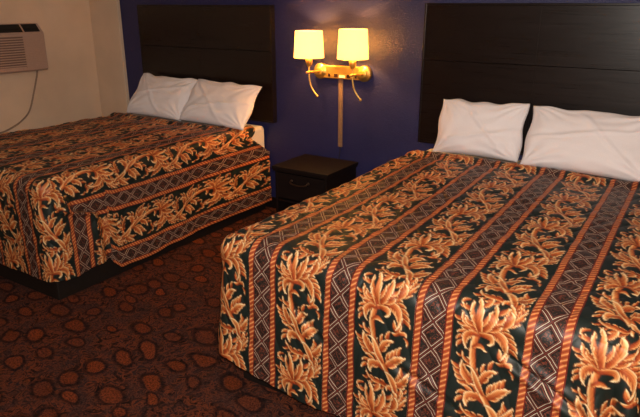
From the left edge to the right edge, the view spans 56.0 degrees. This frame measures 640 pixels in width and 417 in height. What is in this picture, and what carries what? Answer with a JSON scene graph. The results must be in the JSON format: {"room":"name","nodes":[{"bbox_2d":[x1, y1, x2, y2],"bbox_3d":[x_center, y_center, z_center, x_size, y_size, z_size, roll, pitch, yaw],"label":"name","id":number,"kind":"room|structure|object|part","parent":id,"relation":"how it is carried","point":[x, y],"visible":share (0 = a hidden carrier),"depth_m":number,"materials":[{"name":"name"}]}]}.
{"room":"hotel room","nodes":[
{"label":"hotel room","id":0,"kind":"room"},
{"bbox_2d":[0,0,101,133],"bbox_3d":[-3.492,-0.797,3.324,0.120,2.450,5.300,12,22,31],"label":"wall","id":1,"kind":"structure","parent":0,"point":[68,91],"depth_m":5.10,"materials":[{"name":"beige paint"}]},
{"bbox_2d":[0,23,48,133],"bbox_3d":[-2.558,-0.916,4.542,0.164,0.899,1.075,12,22,31],"label":"air conditioner","id":2,"kind":"object","parent":1,"relation":"attached to","point":[22,45],"visible":1,"depth_m":4.70,"materials":[{"name":"plastic"}]},
{"bbox_2d":[0,24,22,32],"bbox_3d":[-2.452,-1.342,4.503,0.048,0.058,0.450,12,22,31],"label":"vent","id":3,"kind":"object","parent":2,"relation":"attached to","point":[4,28],"depth_m":4.62,"materials":[{"name":"black plastic"}]},
{"bbox_2d":[0,37,27,68],"bbox_3d":[-2.491,-1.132,4.429,0.011,0.228,0.693,12,22,31],"label":"grille","id":4,"kind":"object","parent":2,"relation":"attached to","point":[13,50],"depth_m":4.63,"materials":[{"name":"plastic"}]},
{"bbox_3d":[-2.572,-0.782,4.702,0.024,0.542,0.884,12,22,31],"label":"power cord","id":5,"kind":"part","parent":2,"relation":"part of","materials":[{"name":"grey plastic"}]},
{"bbox_3d":[-2.562,-1.171,4.458,0.151,0.362,1.075,12,22,31],"label":"casing","id":6,"kind":"part","parent":2,"relation":"part of","materials":[{"name":"plastic"}]},
{"bbox_2d":[20,24,39,31],"bbox_3d":[-2.287,-1.425,4.746,0.048,0.058,0.130,12,22,31],"label":"vent","id":7,"kind":"object","parent":2,"relation":"attached to","point":[23,27],"depth_m":4.74,"materials":[{"name":"black plastic"}]},
{"bbox_3d":[-2.260,-1.244,4.774,0.006,0.236,0.169,12,22,31],"label":"ribbed panel","id":8,"kind":"part","parent":2,"relation":"part of","materials":[{"name":"plastic"}]},
{"bbox_2d":[0,206,337,416],"bbox_3d":[-0.832,0.965,2.115,6.450,0.100,5.540,12,22,31],"label":"floor","id":9,"kind":"structure","parent":0,"point":[142,340],"depth_m":2.83,"materials":[{"name":"carpet"}]},
{"bbox_2d":[0,114,265,299],"bbox_3d":[-1.471,-0.179,4.284,1.321,0.658,1.896,12,22,31],"label":"bed","id":10,"kind":"object","parent":9,"relation":"on","point":[59,290],"visible":0.09,"depth_m":3.53,"materials":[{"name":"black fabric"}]},
{"bbox_2d":[0,112,271,281],"bbox_3d":[-1.494,-0.215,4.238,1.423,0.654,1.929,12,22,31],"label":"bedspread","id":11,"kind":"object","parent":10,"relation":"on","point":[75,196],"visible":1,"depth_m":3.65,"materials":[{"name":"multicoloured fabric"}]},
{"bbox_2d":[126,73,196,120],"bbox_3d":[-1.268,-0.896,4.799,0.626,0.314,0.254,12,22,31],"label":"pillow","id":12,"kind":"object","parent":10,"relation":"on","point":[156,96],"visible":0.96,"depth_m":4.72,"materials":[{"name":"white fabric"}]},
{"bbox_3d":[-1.467,-0.384,4.219,1.283,0.227,1.883,12,22,31],"label":"mattress","id":13,"kind":"part","parent":10,"relation":"part of","materials":[{"name":"white fabric"}]},
{"bbox_2d":[179,79,261,129],"bbox_3d":[-0.748,-0.779,4.468,0.648,0.306,0.256,12,22,31],"label":"pillow","id":14,"kind":"object","parent":10,"relation":"on","point":[227,104],"visible":0.99,"depth_m":4.39,"materials":[{"name":"white fabric"}]},
{"bbox_2d":[272,154,357,212],"bbox_3d":[-0.037,-0.076,4.242,0.453,0.490,0.433,12,22,31],"label":"nightstand","id":15,"kind":"object","parent":9,"relation":"on","point":[300,178],"visible":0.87,"depth_m":4.10,"materials":[{"name":"brown wood"}]},
{"bbox_3d":[-0.194,-0.100,4.365,0.018,0.456,0.394,12,22,31],"label":"panel","id":16,"kind":"part","parent":15,"relation":"part of","materials":[{"name":"brown wood"}]},
{"bbox_2d":[279,198,300,203],"bbox_3d":[-0.026,-0.079,4.258,0.381,0.015,0.370,12,22,31],"label":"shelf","id":17,"kind":"object","parent":15,"relation":"attached to","point":[281,200],"depth_m":4.17,"materials":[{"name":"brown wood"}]},
{"bbox_3d":[-0.145,-0.165,4.035,0.156,0.033,0.035,12,22,31],"label":"handle","id":18,"kind":"part","parent":15,"relation":"part of","materials":[{"name":"brown metal"}]},
{"bbox_3d":[-0.036,-0.182,4.208,0.375,0.178,0.368,12,22,31],"label":"drawer","id":19,"kind":"part","parent":15,"relation":"part of","materials":[{"name":"brown wood"}]},
{"bbox_3d":[-0.029,-0.285,4.183,0.437,0.012,0.404,12,22,31],"label":"cornice","id":20,"kind":"part","parent":15,"relation":"part of","materials":[{"name":"brown wood"}]},
{"bbox_3d":[0.141,-0.030,4.161,0.018,0.456,0.394,12,22,31],"label":"panel","id":21,"kind":"part","parent":15,"relation":"part of","materials":[{"name":"brown wood"}]},
{"bbox_2d":[243,149,624,416],"bbox_3d":[0.778,0.293,2.907,1.418,0.658,1.906,12,22,31],"label":"bed","id":22,"kind":"object","parent":9,"relation":"on","point":[247,375],"visible":0.1,"depth_m":2.60,"materials":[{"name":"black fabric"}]},
{"bbox_2d":[218,150,639,416],"bbox_3d":[0.746,0.246,2.829,1.604,0.638,1.994,12,22,31],"label":"bedspread","id":23,"kind":"object","parent":22,"relation":"on","point":[422,283],"visible":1,"depth_m":2.15,"materials":[{"name":"multicoloured fabric"}]},
{"bbox_2d":[432,99,529,162],"bbox_3d":[0.925,-0.463,3.504,0.520,0.322,0.202,12,22,31],"label":"pillow","id":24,"kind":"object","parent":22,"relation":"on","point":[481,129],"visible":1,"depth_m":3.44,"materials":[{"name":"white fabric"}]},
{"bbox_3d":[0.782,0.087,2.842,1.380,0.227,1.893,12,22,31],"label":"mattress","id":25,"kind":"part","parent":22,"relation":"part of","materials":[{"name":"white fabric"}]},
{"bbox_2d":[520,106,639,181],"bbox_3d":[1.417,-0.346,3.174,0.658,0.324,0.237,12,22,31],"label":"pillow","id":26,"kind":"object","parent":22,"relation":"on","point":[603,144],"visible":0.98,"depth_m":3.13,"materials":[{"name":"white fabric"}]},
{"bbox_2d":[89,0,639,196],"bbox_3d":[0.627,-0.975,3.843,6.450,2.450,0.155,12,22,31],"label":"wall","id":27,"kind":"structure","parent":0,"point":[380,128],"depth_m":4.21,"materials":[{"name":"blue paint"}]},
{"bbox_2d":[137,5,276,122],"bbox_3d":[-0.915,-1.163,4.740,1.375,0.840,0.051,12,22,31],"label":"headboard","id":28,"kind":"object","parent":27,"relation":"attached to","point":[217,43],"visible":0.8,"depth_m":4.60,"materials":[{"name":"black wood"}]},
{"bbox_3d":[-1.207,-1.459,4.820,0.675,0.307,0.020,12,22,31],"label":"panel","id":29,"kind":"part","parent":28,"relation":"part of","materials":[{"name":"brown laminate"}]},
{"bbox_3d":[-1.207,-1.072,4.952,0.675,0.506,0.020,12,22,31],"label":"panel","id":30,"kind":"part","parent":28,"relation":"part of","materials":[{"name":"brown laminate"}]},
{"bbox_3d":[-0.639,-1.340,4.473,0.675,0.307,0.020,12,22,31],"label":"panel","id":31,"kind":"part","parent":28,"relation":"part of","materials":[{"name":"brown laminate"}]},
{"bbox_3d":[-0.639,-0.953,4.606,0.675,0.506,0.020,12,22,31],"label":"panel","id":32,"kind":"part","parent":28,"relation":"part of","materials":[{"name":"brown laminate"}]},
{"bbox_2d":[265,197,275,207],"bbox_3d":[0.756,0.187,4.092,5.840,0.090,0.012,12,22,31],"label":"baseboard","id":33,"kind":"structure","parent":27,"relation":"attached to","point":[272,203],"depth_m":4.78,"materials":[{"name":"brown wood"}]},
{"bbox_2d":[294,29,371,156],"bbox_3d":[0.082,-0.662,4.105,0.544,1.088,0.256,12,22,31],"label":"wall lamp","id":34,"kind":"object","parent":27,"relation":"attached to","point":[352,43],"visible":0.99,"depth_m":3.96,"materials":[{"name":"gold metal"}]},
{"bbox_3d":[-0.075,-1.100,4.030,0.204,0.174,0.204,12,22,31],"label":"lamp shade","id":35,"kind":"part","parent":34,"relation":"part of","materials":[{"name":"white fabric"}]},
{"bbox_3d":[-0.049,-0.885,4.094,0.078,0.253,0.024,6,20,17],"label":"stem","id":36,"kind":"part","parent":34,"relation":"part of","materials":[{"name":"gold metal"}]},
{"bbox_3d":[0.144,-0.667,4.213,0.032,0.477,0.015,12,22,31],"label":"cord","id":37,"kind":"part","parent":34,"relation":"part of","materials":[{"name":"brown metal"}]},
{"bbox_3d":[0.153,-0.929,4.106,0.336,0.087,0.033,12,22,31],"label":"plate","id":38,"kind":"part","parent":34,"relation":"part of","materials":[{"name":"gold metal"}]},
{"bbox_3d":[0.211,-1.052,3.851,0.204,0.185,0.204,12,22,31],"label":"lamp shade","id":39,"kind":"part","parent":34,"relation":"part of","materials":[{"name":"white fabric"}]},
{"bbox_3d":[0.236,-0.874,3.937,0.018,0.017,0.129,15,24,37],"label":"arm","id":40,"kind":"part","parent":34,"relation":"part of","materials":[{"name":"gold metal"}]},
{"bbox_3d":[0.237,-0.826,3.920,0.078,0.253,0.024,6,20,17],"label":"stem","id":41,"kind":"part","parent":34,"relation":"part of","materials":[{"name":"gold metal"}]},
{"bbox_2d":[418,3,639,154],"bbox_3d":[1.225,-0.722,3.434,1.375,0.853,0.051,12,22,31],"label":"headboard","id":42,"kind":"object","parent":27,"relation":"attached to","point":[566,56],"visible":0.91,"depth_m":3.38,"materials":[{"name":"black wood"}]},
{"bbox_3d":[0.933,-0.625,3.648,0.675,0.506,0.020,12,22,31],"label":"panel","id":43,"kind":"part","parent":42,"relation":"part of","materials":[{"name":"brown laminate"}]},
{"bbox_3d":[0.933,-1.018,3.514,0.675,0.320,0.020,12,22,31],"label":"panel","id":44,"kind":"part","parent":42,"relation":"part of","materials":[{"name":"brown laminate"}]},
{"bbox_3d":[1.501,-0.506,3.302,0.675,0.506,0.020,12,22,31],"label":"panel","id":45,"kind":"part","parent":42,"relation":"part of","materials":[{"name":"brown laminate"}]},
{"bbox_3d":[1.501,-0.900,3.167,0.675,0.320,0.020,12,22,31],"label":"panel","id":46,"kind":"part","parent":42,"relation":"part of","materials":[{"name":"brown laminate"}]}
]}

